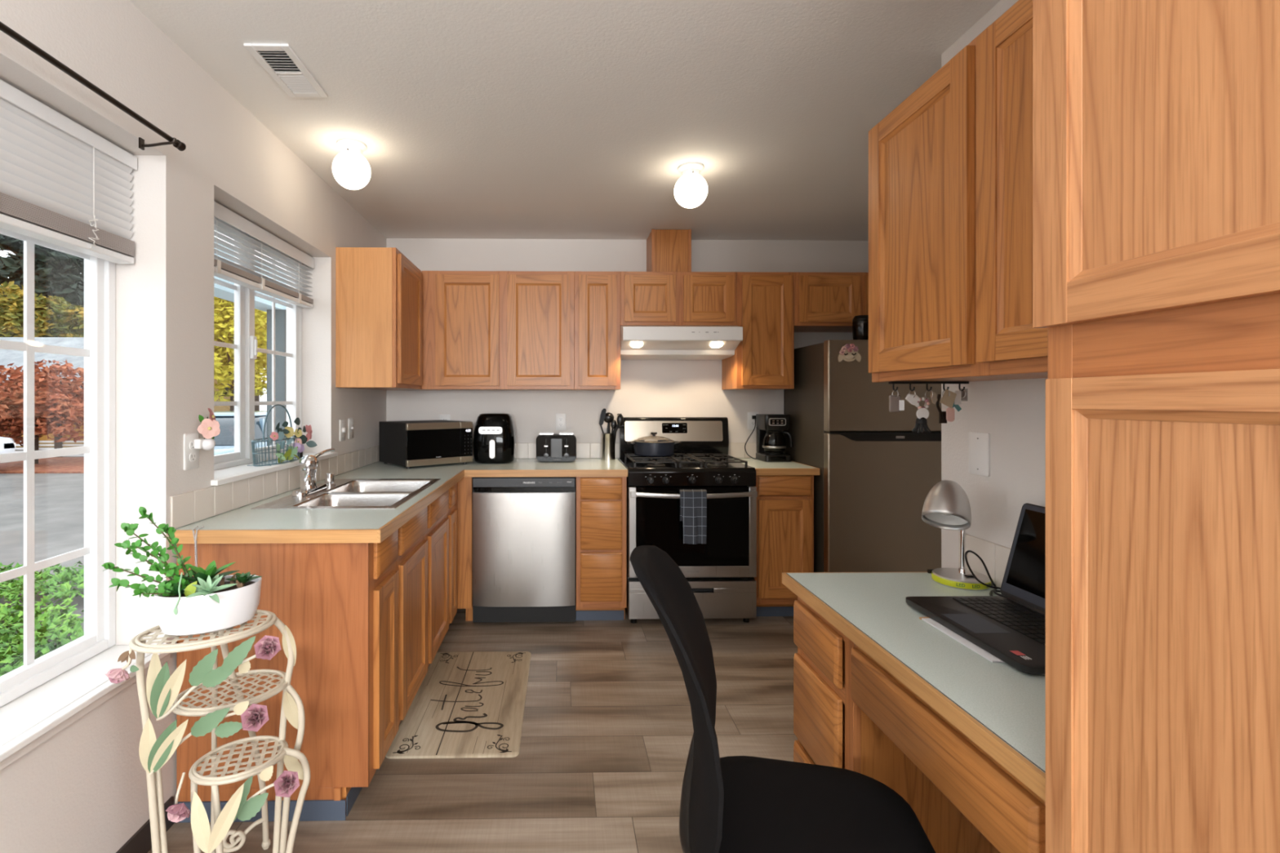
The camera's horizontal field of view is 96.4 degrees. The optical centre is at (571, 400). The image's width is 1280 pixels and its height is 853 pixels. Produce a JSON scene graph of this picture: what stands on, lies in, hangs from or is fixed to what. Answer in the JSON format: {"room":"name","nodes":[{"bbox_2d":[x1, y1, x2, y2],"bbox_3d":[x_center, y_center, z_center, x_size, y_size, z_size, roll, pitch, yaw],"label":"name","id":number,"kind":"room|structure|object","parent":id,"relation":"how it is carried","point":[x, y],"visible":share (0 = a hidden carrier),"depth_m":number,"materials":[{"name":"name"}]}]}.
{"room":"kitchen","nodes":[
{"label":"kitchen","id":0,"kind":"room"},
{"bbox_2d":[0,0,386,852],"bbox_3d":[-1.301,0.097,-1.282,0.215,2.440,10.680,0,0,-1],"label":"wall","id":1,"kind":"structure","parent":0,"point":[83,789],"depth_m":1.75,"materials":[{"name":"white paint"}]},
{"bbox_2d":[0,79,137,264],"bbox_3d":[-1.336,-0.576,0.989,0.065,0.338,1.502,0,0,-1],"label":"window blind","id":2,"kind":"object","parent":1,"relation":"attached to","point":[63,184],"visible":1,"depth_m":1.49,"materials":[{"name":"white plastic"}]},
{"bbox_2d":[0,227,169,771],"bbox_3d":[-1.329,0.021,0.971,0.255,1.547,1.566,0,0,-1],"label":"window","id":3,"kind":"structure","parent":1,"relation":"in","point":[40,698],"depth_m":1.60,"materials":[{"name":"white plastic"}]},
{"bbox_2d":[0,21,186,151],"bbox_3d":[-1.179,-0.746,0.890,0.101,0.042,1.619,0,0,-1],"label":"curtain rod","id":4,"kind":"object","parent":1,"relation":"attached to","point":[181,146],"visible":1,"depth_m":1.37,"materials":[{"name":"brown metal"}]},
{"bbox_2d":[115,796,173,852],"bbox_3d":[-1.172,1.274,-2.375,0.008,0.085,8.290,0,0,-1],"label":"baseboard","id":5,"kind":"structure","parent":1,"relation":"attached to","point":[140,842],"depth_m":1.64,"materials":[{"name":"grey"}]},
{"bbox_2d":[183,432,199,470],"bbox_3d":[-1.242,0.166,1.862,0.008,0.117,0.072,0,0,-1],"label":"wall outlet","id":6,"kind":"object","parent":1,"relation":"attached to","point":[191,455],"visible":1,"depth_m":1.85,"materials":[{"name":"white plastic"}]},
{"bbox_2d":[194,408,220,450],"bbox_3d":[-1.210,0.096,1.892,0.049,0.141,0.076,0,0,27],"label":"night light","id":7,"kind":"object","parent":1,"relation":"attached to","point":[209,428],"visible":1,"depth_m":1.88,"materials":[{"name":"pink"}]},
{"bbox_2d":[197,418,220,439],"bbox_3d":[-1.197,0.094,1.879,0.013,0.067,0.067,0,0,41],"label":"flower","id":8,"kind":"object","parent":7,"relation":"on","point":[209,428],"depth_m":1.88,"materials":[{"name":"pink"}]},
{"bbox_2d":[207,408,215,421],"bbox_3d":[-1.204,0.056,1.905,0.019,0.061,0.063,0,0,-16],"label":"flower","id":9,"kind":"object","parent":7,"relation":"on","point":[212,417],"depth_m":1.90,"materials":[{"name":"pink plant"}]},
{"bbox_2d":[210,216,337,485],"bbox_3d":[-1.357,-0.230,2.493,0.250,1.049,1.060,0,0,-1],"label":"window","id":10,"kind":"structure","parent":1,"relation":"in","point":[231,467],"depth_m":2.49,"materials":[{"name":"white plastic"}]},
{"bbox_2d":[213,200,314,308],"bbox_3d":[-1.366,-0.615,2.487,0.054,0.265,0.992,0,0,-1],"label":"window blind","id":11,"kind":"object","parent":10,"relation":"attached to","point":[224,268],"visible":0.63,"depth_m":2.46,"materials":[{"name":"white plastic"}]},
{"bbox_2d":[247,404,317,466],"bbox_3d":[-1.279,0.154,2.558,0.180,0.275,0.423,0,0,-1],"label":"wire basket","id":12,"kind":"object","parent":10,"relation":"on","point":[297,449],"visible":1,"depth_m":2.50,"materials":[{"name":"blue"}]},
{"bbox_2d":[270,431,278,440],"bbox_3d":[-1.247,0.150,2.388,0.008,0.037,0.037,0,0,35],"label":"flower","id":13,"kind":"object","parent":12,"relation":"on","point":[274,435],"depth_m":2.39,"materials":[{"name":"pink plant"}]},
{"bbox_2d":[284,426,293,437],"bbox_3d":[-1.249,0.140,2.513,0.011,0.051,0.051,0,0,35],"label":"flower","id":14,"kind":"object","parent":12,"relation":"on","point":[289,431],"depth_m":2.51,"materials":[{"name":"yellow plant"}]},
{"bbox_2d":[292,442,301,453],"bbox_3d":[-1.250,0.215,2.588,0.011,0.048,0.048,0,0,35],"label":"flower","id":15,"kind":"object","parent":12,"relation":"on","point":[295,444],"depth_m":2.59,"materials":[{"name":"purple plant"}]},
{"bbox_2d":[293,428,302,437],"bbox_3d":[-1.251,0.150,2.603,0.009,0.040,0.040,0,0,35],"label":"flower","id":16,"kind":"object","parent":12,"relation":"on","point":[298,433],"depth_m":2.60,"materials":[{"name":"yellow plant"}]},
{"bbox_2d":[169,445,378,528],"bbox_3d":[-1.258,0.350,2.850,0.008,0.106,2.178,0,0,-1],"label":"tile backsplash","id":17,"kind":"structure","parent":1,"relation":"attached to","point":[193,506],"depth_m":2.19,"materials":[{"name":"beige tile"}]},
{"bbox_2d":[339,419,346,441],"bbox_3d":[-1.256,0.164,3.140,0.022,0.117,0.072,0,0,-1],"label":"light switch","id":18,"kind":"object","parent":1,"relation":"attached to","point":[342,422],"visible":1,"depth_m":3.13,"materials":[{"name":"white plastic"}]},
{"bbox_2d":[347,417,353,439],"bbox_3d":[-1.260,0.161,3.268,0.017,0.117,0.072,0,0,-1],"label":"light switch","id":19,"kind":"object","parent":1,"relation":"attached to","point":[350,421],"visible":1,"depth_m":3.25,"materials":[{"name":"white plastic"}]},
{"bbox_2d":[335,247,427,390],"bbox_3d":[-1.102,-0.447,3.499,0.340,0.753,0.884,0,0,-1],"label":"upper cabinet","id":20,"kind":"object","parent":1,"relation":"attached to","point":[379,290],"visible":0.98,"depth_m":3.06,"materials":[{"name":"brown wood"}]},
{"bbox_2d":[147,608,797,852],"bbox_3d":[0.531,1.347,-1.251,3.880,0.060,10.680,0,0,-1],"label":"floor","id":21,"kind":"structure","parent":0,"point":[607,731],"depth_m":2.13,"materials":[{"name":"brown wood"}]},
{"bbox_2d":[105,609,311,852],"bbox_3d":[-0.872,0.935,1.485,0.421,0.765,0.406,0,0,-1],"label":"plant stand","id":22,"kind":"object","parent":21,"relation":"on","point":[161,691],"visible":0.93,"depth_m":1.37,"materials":[{"name":"beige metal"}]},
{"bbox_2d":[101,506,262,635],"bbox_3d":[-0.972,0.417,1.429,0.332,0.301,0.189,0,0,-1],"label":"planter","id":23,"kind":"object","parent":22,"relation":"on","point":[206,602],"visible":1,"depth_m":1.39,"materials":[{"name":"white ceramic"}]},
{"bbox_2d":[176,529,398,822],"bbox_3d":[-0.931,0.880,1.934,0.615,0.874,0.310,0,0,-1],"label":"base cabinet","id":24,"kind":"object","parent":21,"relation":"on","point":[338,602],"visible":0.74,"depth_m":1.79,"materials":[{"name":"brown wood"}]},
{"bbox_2d":[395,489,448,725],"bbox_3d":[-0.941,0.880,2.552,0.615,0.874,0.924,0,0,-1],"label":"base cabinet","id":25,"kind":"object","parent":21,"relation":"on","point":[422,563],"visible":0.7,"depth_m":2.42,"materials":[{"name":"brown wood"}]},
{"bbox_2d":[385,651,530,759],"bbox_3d":[-0.450,1.312,2.529,0.495,0.008,0.872,0,0,-1],"label":"floor mat","id":26,"kind":"object","parent":21,"relation":"on","point":[466,704],"visible":0.99,"depth_m":2.40,"materials":[{"name":"brown fabric"}]},
{"bbox_2d":[447,476,472,624],"bbox_3d":[-0.924,0.880,3.480,0.680,0.874,0.928,0,0,-1],"label":"base cabinet","id":27,"kind":"object","parent":21,"relation":"on","point":[460,513],"visible":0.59,"depth_m":3.32,"materials":[{"name":"brown wood"}]},
{"bbox_2d":[169,457,627,543],"bbox_3d":[-0.463,0.423,2.862,1.598,0.041,2.180,0,0,-1],"label":"countertop","id":28,"kind":"structure","parent":27,"relation":"on","point":[242,525],"depth_m":2.05,"materials":[{"name":"laminate"}]},
{"bbox_2d":[191,525,204,567],"bbox_3d":[-1.167,0.462,1.774,0.023,0.131,0.048,0,0,-9],"label":"clip","id":29,"kind":"object","parent":28,"relation":"hanging from","point":[193,529],"visible":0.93,"depth_m":1.75,"materials":[{"name":"white plastic"}]},
{"bbox_2d":[292,448,334,497],"bbox_3d":[-1.127,0.310,2.460,0.103,0.178,0.358,0,0,-8],"label":"kitchen faucet","id":30,"kind":"object","parent":28,"relation":"on","point":[308,464],"visible":1,"depth_m":2.44,"materials":[{"name":"silver metal"}]},
{"bbox_2d":[250,478,440,509],"bbox_3d":[-0.926,0.488,2.505,0.532,0.177,0.800,0,0,-1],"label":"sink","id":31,"kind":"object","parent":28,"relation":"in","point":[381,493],"visible":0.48,"depth_m":2.46,"materials":[{"name":"silver metal"}]},
{"bbox_2d":[324,472,335,485],"bbox_3d":[-1.140,0.370,2.682,0.052,0.058,0.052,0,0,-1],"label":"air gap","id":32,"kind":"object","parent":31,"relation":"on","point":[329,477],"visible":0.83,"depth_m":2.67,"materials":[{"name":"silver metal"}]},
{"bbox_2d":[294,493,410,506],"bbox_3d":[-0.873,0.488,2.306,0.372,0.176,0.312,0,0,-1],"label":"basin","id":33,"kind":"object","parent":31,"relation":"in","point":[322,499],"depth_m":2.46,"materials":[{"name":"silver metal"}]},
{"bbox_2d":[323,480,431,492],"bbox_3d":[-0.892,0.488,2.673,0.397,0.176,0.377,0,0,-1],"label":"basin","id":34,"kind":"object","parent":31,"relation":"in","point":[350,486],"depth_m":2.86,"materials":[{"name":"silver metal"}]},
{"bbox_2d":[378,419,472,468],"bbox_3d":[-0.929,0.268,3.625,0.438,0.268,0.425,0,0,-40],"label":"microwave oven","id":35,"kind":"object","parent":28,"relation":"on","point":[408,444],"visible":1,"depth_m":3.47,"materials":[{"name":"black metal"}]},
{"bbox_2d":[472,413,515,463],"bbox_3d":[-0.502,0.243,3.715,0.268,0.318,0.324,0,0,-1],"label":"air fryer","id":36,"kind":"object","parent":28,"relation":"on","point":[494,442],"visible":1,"depth_m":3.61,"materials":[{"name":"black plastic"}]},
{"bbox_2d":[536,432,576,462],"bbox_3d":[-0.100,0.309,3.781,0.264,0.181,0.196,0,0,-1],"label":"toaster","id":37,"kind":"object","parent":28,"relation":"on","point":[550,446],"visible":1,"depth_m":3.70,"materials":[{"name":"black"}]},
{"bbox_2d":[601,433,615,460],"bbox_3d":[0.252,0.313,3.873,0.095,0.178,0.095,0,0,-1],"label":"utensil holder","id":38,"kind":"object","parent":28,"relation":"on","point":[608,446],"visible":0.96,"depth_m":3.83,"materials":[{"name":"metal"}]},
{"bbox_2d":[599,408,606,433],"bbox_3d":[0.212,0.223,3.866,0.051,0.336,0.013,0,0,15],"label":"spatula","id":39,"kind":"object","parent":38,"relation":"in","point":[602,415],"visible":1,"depth_m":3.86,"materials":[{"name":"black plastic"}]},
{"bbox_2d":[604,412,613,433],"bbox_3d":[0.254,0.236,3.877,0.076,0.309,0.053,0,0,-1],"label":"ladle","id":40,"kind":"object","parent":38,"relation":"in","point":[609,417],"visible":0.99,"depth_m":3.86,"materials":[{"name":"black plastic"}]},
{"bbox_2d":[604,412,613,422],"bbox_3d":[0.254,0.117,3.877,0.076,0.072,0.053,0,0,-1],"label":"bowl","id":41,"kind":"object","parent":40,"relation":"on","point":[609,417],"depth_m":3.86,"materials":[{"name":"black plastic"}]},
{"bbox_2d":[613,413,623,444],"bbox_3d":[0.307,0.239,3.838,0.088,0.304,0.053,0,0,20],"label":"server","id":42,"kind":"object","parent":38,"relation":"in","point":[620,418],"visible":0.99,"depth_m":3.83,"materials":[{"name":"black plastic"}]},
{"bbox_2d":[472,476,575,622],"bbox_3d":[-0.280,0.879,3.607,0.601,0.868,0.657,0,0,-1],"label":"dishwasher","id":43,"kind":"object","parent":21,"relation":"on","point":[524,527],"visible":1,"depth_m":3.28,"materials":[{"name":"silver metal"}]},
{"bbox_2d":[575,476,626,620],"bbox_3d":[0.171,0.880,3.634,0.296,0.874,0.640,0,0,-1],"label":"base cabinet","id":44,"kind":"object","parent":21,"relation":"on","point":[601,502],"visible":0.86,"depth_m":3.32,"materials":[{"name":"brown wood"}]},
{"bbox_2d":[617,417,757,623],"bbox_3d":[0.702,0.716,3.603,0.752,1.202,0.689,0,0,-1],"label":"gas range","id":45,"kind":"object","parent":21,"relation":"on","point":[720,572],"visible":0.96,"depth_m":3.32,"materials":[{"name":"silver metal"}]},
{"bbox_2d":[626,431,680,457],"bbox_3d":[0.544,0.284,3.744,0.290,0.151,0.269,0,0,41],"label":"cooking pot","id":46,"kind":"object","parent":45,"relation":"on","point":[661,448],"visible":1,"depth_m":3.64,"materials":[{"name":"grey metal"}]},
{"bbox_2d":[617,457,755,486],"bbox_3d":[0.702,0.449,3.620,0.752,0.106,0.595,0,0,-1],"label":"cooktop","id":47,"kind":"object","parent":45,"relation":"in","point":[681,474],"depth_m":3.33,"materials":[{"name":"black metal"}]},
{"bbox_2d":[625,476,753,617],"bbox_3d":[0.702,0.845,3.647,0.748,0.865,0.570,0,0,-1],"label":"oven","id":48,"kind":"object","parent":45,"relation":"in","point":[687,578],"depth_m":3.36,"materials":[{"name":"black metal"}]},
{"bbox_2d":[679,489,706,544],"bbox_3d":[0.697,0.666,3.262,0.152,0.308,0.047,0,0,-1],"label":"dish towel","id":49,"kind":"object","parent":45,"relation":"hanging from","point":[693,503],"visible":1,"depth_m":3.25,"materials":[{"name":"grey fabric"}]},
{"bbox_2d":[629,545,935,852],"bbox_3d":[0.449,0.822,1.165,0.649,0.990,0.549,0,0,13],"label":"office chair","id":50,"kind":"object","parent":21,"relation":"on","point":[730,804],"visible":1,"depth_m":1.16,"materials":[{"name":"black"}]},
{"bbox_2d":[753,475,813,616],"bbox_3d":[1.267,0.880,3.675,0.356,0.874,0.595,0,0,-1],"label":"base cabinet","id":51,"kind":"object","parent":21,"relation":"on","point":[784,503],"visible":0.62,"depth_m":3.38,"materials":[{"name":"brown wood"}]},
{"bbox_2d":[729,457,820,475],"bbox_3d":[1.277,0.423,3.674,0.385,0.041,0.614,0,0,-1],"label":"countertop","id":52,"kind":"structure","parent":51,"relation":"on","point":[762,468],"depth_m":3.39,"materials":[{"name":"laminate"}]},
{"bbox_2d":[744,413,792,462],"bbox_3d":[1.327,0.248,3.844,0.264,0.310,0.258,0,0,-1],"label":"coffee maker","id":53,"kind":"object","parent":52,"relation":"on","point":[771,440],"visible":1,"depth_m":3.74,"materials":[{"name":"black plastic"}]},
{"bbox_2d":[783,339,941,572],"bbox_3d":[1.850,0.483,3.612,0.750,1.668,0.688,0,0,-1],"label":"refrigerator","id":54,"kind":"object","parent":21,"relation":"on","point":[875,480],"visible":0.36,"depth_m":3.28,"materials":[{"name":"silver metal"}]},
{"bbox_2d":[837,343,861,361],"bbox_3d":[1.601,-0.274,3.269,0.136,0.106,0.020,0,0,-1],"label":"magnet","id":55,"kind":"object","parent":54,"relation":"attached to","point":[848,353],"visible":1,"depth_m":3.27,"materials":[{"name":"beige"}]},
{"bbox_2d":[852,315,868,339],"bbox_3d":[1.821,-0.434,3.537,0.146,0.182,0.125,0,0,-37],"label":"glass jug","id":56,"kind":"object","parent":54,"relation":"on","point":[860,322],"visible":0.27,"depth_m":3.49,"materials":[{"name":"black glass"}]},
{"bbox_2d":[793,596,1045,852],"bbox_3d":[0.943,0.939,1.271,0.532,0.756,0.930,0,0,-1],"label":"base cabinet","id":57,"kind":"object","parent":21,"relation":"on","point":[851,713],"visible":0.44,"depth_m":1.40,"materials":[{"name":"brown wood"}]},
{"bbox_2d":[782,572,1045,801],"bbox_3d":[0.927,0.544,1.274,0.547,0.034,0.952,0,0,-1],"label":"countertop","id":58,"kind":"structure","parent":57,"relation":"on","point":[1000,708],"depth_m":1.14,"materials":[{"name":"laminate"}]},
{"bbox_2d":[921,480,991,590],"bbox_3d":[1.098,0.377,1.619,0.214,0.298,0.144,0,0,-42],"label":"desk lamp","id":59,"kind":"object","parent":58,"relation":"on","point":[946,506],"visible":0.94,"depth_m":1.60,"materials":[{"name":"silver metal"}]},
{"bbox_2d":[919,617,1004,662],"bbox_3d":[0.950,0.524,1.257,0.218,0.005,0.233,0,0,-1],"label":"paper sheets","id":60,"kind":"object","parent":58,"relation":"on","point":[972,646],"visible":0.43,"depth_m":1.23,"materials":[{"name":"white paper"}]},
{"bbox_2d":[906,502,1045,675],"bbox_3d":[1.017,0.392,1.273,0.320,0.258,0.388,0,0,-1],"label":"laptop","id":61,"kind":"object","parent":58,"relation":"on","point":[1011,628],"visible":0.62,"depth_m":1.36,"materials":[{"name":"black plastic"}]},
{"bbox_2d":[964,550,1006,598],"bbox_3d":[1.135,0.470,1.510,0.101,0.113,0.143,0,0,-1],"label":"power cable","id":62,"kind":"object","parent":58,"relation":"on","point":[994,587],"visible":0.57,"depth_m":1.56,"materials":[{"name":"black plastic"}]},
{"bbox_2d":[1032,0,1279,852],"bbox_3d":[0.936,0.098,0.467,0.574,2.439,0.662,0,0,-1],"label":"pantry cabinet","id":63,"kind":"object","parent":21,"relation":"on","point":[1156,123],"visible":1,"depth_m":0.64,"materials":[{"name":"brown wood"}]},
{"bbox_2d":[128,0,1000,240],"bbox_3d":[0.531,-1.173,-1.251,3.880,0.100,10.680,0,0,-1],"label":"ceiling","id":64,"kind":"structure","parent":0,"point":[475,119],"depth_m":2.11,"materials":[{"name":"white paint"}]},
{"bbox_2d":[243,43,328,97],"bbox_3d":[-0.962,-1.118,1.938,0.140,0.008,0.304,0,0,-1],"label":"ceiling vent","id":65,"kind":"object","parent":64,"relation":"in","point":[282,63],"visible":1,"depth_m":1.92,"materials":[{"name":"white metal"}]},
{"bbox_2d":[332,138,370,190],"bbox_3d":[-0.965,-1.026,2.497,0.160,0.192,0.160,0,0,-1],"label":"ceiling lamp","id":66,"kind":"object","parent":64,"relation":"attached to","point":[351,170],"visible":1,"depth_m":2.45,"materials":[{"name":"white glass"}]},
{"bbox_2d":[674,162,707,208],"bbox_3d":[0.576,-1.026,2.740,0.160,0.192,0.160,0,0,-1],"label":"ceiling lamp","id":67,"kind":"object","parent":64,"relation":"attached to","point":[691,190],"visible":1,"depth_m":2.69,"materials":[{"name":"white glass"}]},
{"bbox_2d":[386,238,868,458],"bbox_3d":[0.501,0.097,4.029,3.565,2.440,0.120,0,0,-1],"label":"wall","id":68,"kind":"structure","parent":0,"point":[648,388],"depth_m":3.97,"materials":[{"name":"white paint"}]},
{"bbox_2d":[421,271,574,390],"bbox_3d":[-0.469,-0.447,3.773,0.971,0.752,0.358,0,0,-1],"label":"upper cabinet","id":69,"kind":"object","parent":68,"relation":"attached to","point":[482,330],"visible":0.98,"depth_m":3.60,"materials":[{"name":"brown wood"}]},
{"bbox_2d":[555,413,565,430],"bbox_3d":[-0.074,0.150,3.955,0.072,0.117,0.008,0,0,-1],"label":"wall outlet","id":70,"kind":"object","parent":68,"relation":"attached to","point":[560,418],"visible":1,"depth_m":3.95,"materials":[{"name":"white plastic"}]},
{"bbox_2d":[573,271,620,390],"bbox_3d":[0.164,-0.447,3.784,0.293,0.752,0.358,0,0,-1],"label":"upper cabinet","id":71,"kind":"object","parent":68,"relation":"attached to","point":[597,294],"visible":0.97,"depth_m":3.61,"materials":[{"name":"brown wood"}]},
{"bbox_2d":[472,442,756,458],"bbox_3d":[0.131,0.349,3.959,2.806,0.108,0.008,0,0,-1],"label":"tile backsplash","id":72,"kind":"structure","parent":68,"relation":"attached to","point":[523,451],"depth_m":3.96,"materials":[{"name":"beige tile"}]},
{"bbox_2d":[620,271,736,325],"bbox_3d":[0.683,-0.651,3.792,0.743,0.344,0.358,0,0,-1],"label":"upper cabinet","id":73,"kind":"object","parent":68,"relation":"attached to","point":[646,298],"visible":0.98,"depth_m":3.62,"materials":[{"name":"brown wood"}]},
{"bbox_2d":[646,229,691,271],"bbox_3d":[0.652,-0.971,3.843,0.260,0.296,0.255,0,0,-1],"label":"duct cover","id":74,"kind":"object","parent":73,"relation":"on","point":[667,250],"visible":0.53,"depth_m":3.72,"materials":[{"name":"brown wood"}]},
{"bbox_2d":[620,325,742,359],"bbox_3d":[0.684,-0.380,3.732,0.741,0.194,0.462,0,0,-1],"label":"range hood","id":75,"kind":"object","parent":68,"relation":"attached to","point":[637,342],"visible":0.94,"depth_m":3.56,"materials":[{"name":"white metal"}]},
{"bbox_2d":[747,412,758,429],"bbox_3d":[1.271,0.142,3.977,0.078,0.122,0.008,0,0,-1],"label":"wall outlet","id":76,"kind":"object","parent":68,"relation":"attached to","point":[751,422],"visible":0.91,"depth_m":3.98,"materials":[{"name":"white plastic"}]},
{"bbox_2d":[721,271,794,390],"bbox_3d":[1.240,-0.449,3.801,0.369,0.748,0.358,0,0,-1],"label":"upper cabinet","id":77,"kind":"object","parent":68,"relation":"attached to","point":[764,359],"visible":0.98,"depth_m":3.63,"materials":[{"name":"brown wood"}]},
{"bbox_2d":[794,271,868,332],"bbox_3d":[1.831,-0.651,3.811,0.811,0.344,0.358,0,0,-1],"label":"upper cabinet","id":78,"kind":"object","parent":68,"relation":"attached to","point":[824,302],"visible":0.48,"depth_m":3.64,"materials":[{"name":"brown wood"}]},
{"bbox_2d":[941,0,1047,586],"bbox_3d":[1.775,0.097,0.967,1.119,2.440,1.775,0,0,-1],"label":"wall","id":79,"kind":"structure","parent":0,"point":[1012,411],"depth_m":1.61,"materials":[{"name":"white paint"}]},
{"bbox_2d":[868,0,1047,382],"bbox_3d":[1.057,-0.443,1.270,0.306,0.775,0.935,0,0,-1],"label":"upper cabinet","id":80,"kind":"object","parent":79,"relation":"attached to","point":[950,167],"visible":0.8,"depth_m":1.33,"materials":[{"name":"brown wood"}]},
{"bbox_2d":[888,381,968,391],"bbox_3d":[1.052,-0.042,1.668,0.230,0.029,0.028,0,0,-1],"label":"key rack","id":81,"kind":"object","parent":80,"relation":"attached to","point":[890,382],"visible":1,"depth_m":1.67,"materials":[{"name":"black"}]},
{"bbox_2d":[888,389,904,412],"bbox_3d":[0.951,0.001,1.662,0.039,0.065,0.020,0,0,25],"label":"keychain","id":82,"kind":"object","parent":81,"relation":"hanging from","point":[895,404],"visible":1,"depth_m":1.66,"materials":[{"name":"silver metal"}]},
{"bbox_2d":[905,390,919,405],"bbox_3d":[0.999,-0.007,1.664,0.041,0.048,0.021,0,0,19],"label":"keychain","id":83,"kind":"object","parent":81,"relation":"hanging from","point":[913,399],"visible":1,"depth_m":1.66,"materials":[{"name":"silver metal"}]},
{"bbox_2d":[911,390,933,433],"bbox_3d":[1.025,0.032,1.667,0.059,0.127,0.035,0,0,-1],"label":"keychain","id":84,"kind":"object","parent":81,"relation":"hanging from","point":[922,414],"visible":1,"depth_m":1.66,"materials":[{"name":"black fabric"}]},
{"bbox_2d":[935,389,956,423],"bbox_3d":[1.097,0.017,1.666,0.050,0.100,0.026,0,0,-1],"label":"keychain","id":85,"kind":"object","parent":81,"relation":"hanging from","point":[948,399],"visible":1,"depth_m":1.66,"materials":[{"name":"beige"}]},
{"bbox_2d":[946,389,965,422],"bbox_3d":[1.122,0.015,1.666,0.052,0.094,0.026,0,0,-1],"label":"keychain","id":86,"kind":"object","parent":81,"relation":"hanging from","point":[949,411],"visible":1,"depth_m":1.66,"materials":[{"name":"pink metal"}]},
{"bbox_2d":[968,431,990,476],"bbox_3d":[1.200,0.157,1.675,0.006,0.125,0.080,0,0,-1],"label":"blank plate","id":87,"kind":"object","parent":79,"relation":"attached to","point":[979,442],"visible":1,"depth_m":1.67,"materials":[{"name":"white plastic"}]},
{"bbox_2d":[958,532,1010,587],"bbox_3d":[1.206,0.466,1.288,0.008,0.121,0.935,0,0,-1],"label":"backsplash","id":88,"kind":"structure","parent":79,"relation":"attached to","point":[995,557],"depth_m":1.64,"materials":[{"name":"beige tile"}]},
{"label":"outside","id":89,"kind":"structure","parent":0,"visible":0},
{"bbox_2d":[0,449,84,672],"bbox_3d":[-36.426,1.817,28.400,68.100,0.300,82.000,0,0,-1],"label":"ground","id":90,"kind":"structure","parent":89,"point":[59,498],"depth_m":7.91,"materials":[{"name":"concrete"}]},
{"bbox_2d":[0,436,15,463],"bbox_3d":[-15.209,0.942,12.500,4.500,1.450,1.836,0,0,-1],"label":"car","id":91,"kind":"object","parent":90,"relation":"on","point":[7,445],"visible":0.69,"depth_m":13.09,"materials":[{"name":"white metal"}]},
{"bbox_2d":[0,457,84,473],"bbox_3d":[-25.393,1.649,14.481,29.700,0.034,3.400,0,0,-1],"label":"verge","id":92,"kind":"structure","parent":90,"relation":"on","point":[52,464],"depth_m":14.06,"materials":[{"name":"brown soil"}]},
{"bbox_2d":[0,359,84,463],"bbox_3d":[-13.684,0.293,14.719,2.629,2.753,2.917,0,0,-20],"label":"maple tree","id":93,"kind":"object","parent":92,"relation":"on","point":[56,402],"visible":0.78,"depth_m":14.28,"materials":[{"name":"brown plant"}]},
{"bbox_2d":[0,560,84,676],"bbox_3d":[-4.109,1.586,4.313,4.341,0.244,1.326,0,0,40],"label":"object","id":94,"kind":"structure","parent":90,"relation":"on","point":[9,651],"depth_m":4.22,"materials":[{"name":"green plant"}]},
{"bbox_2d":[0,234,84,319],"bbox_3d":[-34.897,-11.537,37.099,7.242,27.410,7.672,0,0,-31],"label":"conifer","id":95,"kind":"object","parent":90,"relation":"on","point":[51,267],"visible":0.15,"depth_m":36.24,"materials":[{"name":"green plant"}]},
{"bbox_2d":[0,280,84,337],"bbox_3d":[-26.047,-2.007,28.108,4.491,7.353,4.876,0,0,35],"label":"leafy tree","id":96,"kind":"object","parent":90,"relation":"on","point":[61,322],"visible":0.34,"depth_m":27.36,"materials":[{"name":"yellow plant"}]},
{"bbox_2d":[2,415,84,457],"bbox_3d":[-16.252,1.017,16.393,8.045,1.300,0.120,0,0,-1],"label":"fence","id":97,"kind":"object","parent":90,"relation":"on","point":[44,438],"visible":0.08,"depth_m":16.45,"materials":[{"name":"brown wood"}]},
{"bbox_2d":[62,252,84,318],"bbox_3d":[-38.177,-10.463,44.513,7.949,25.194,7.274,0,0,-1],"label":"conifer","id":98,"kind":"object","parent":90,"relation":"on","point":[81,274],"visible":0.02,"depth_m":44.22,"materials":[{"name":"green plant"}]},
{"bbox_2d":[0,337,231,447],"bbox_3d":[-23.036,-0.458,23.121,15.700,4.250,7.200,0,0,-1],"label":"house","id":99,"kind":"structure","parent":90,"relation":"on","point":[6,356],"depth_m":21.95,"materials":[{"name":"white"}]},
{"bbox_2d":[213,296,266,410],"bbox_3d":[-12.980,-1.974,21.139,5.442,7.286,5.536,0,0,-27],"label":"tree","id":100,"kind":"object","parent":90,"relation":"on","point":[224,309],"visible":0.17,"depth_m":20.37,"materials":[{"name":"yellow plant"}]},
{"bbox_2d":[213,410,266,455],"bbox_3d":[-6.631,0.942,10.892,1.836,1.450,4.500,0,0,-8],"label":"car","id":101,"kind":"object","parent":90,"relation":"on","point":[224,441],"visible":0.1,"depth_m":10.36,"materials":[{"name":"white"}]},
{"bbox_2d":[266,309,286,445],"bbox_3d":[-2.130,0.504,4.180,0.150,2.325,0.130,0,0,-1],"label":"porch post","id":102,"kind":"object","parent":90,"relation":"on","point":[280,314],"visible":0.18,"depth_m":4.12,"materials":[{"name":"grey wood"}]},
{"bbox_2d":[213,241,286,311],"bbox_3d":[-2.186,-0.801,4.539,0.180,0.284,3.250,0,0,-1],"label":"beam","id":103,"kind":"structure","parent":102,"relation":"on","point":[220,291],"depth_m":3.71,"materials":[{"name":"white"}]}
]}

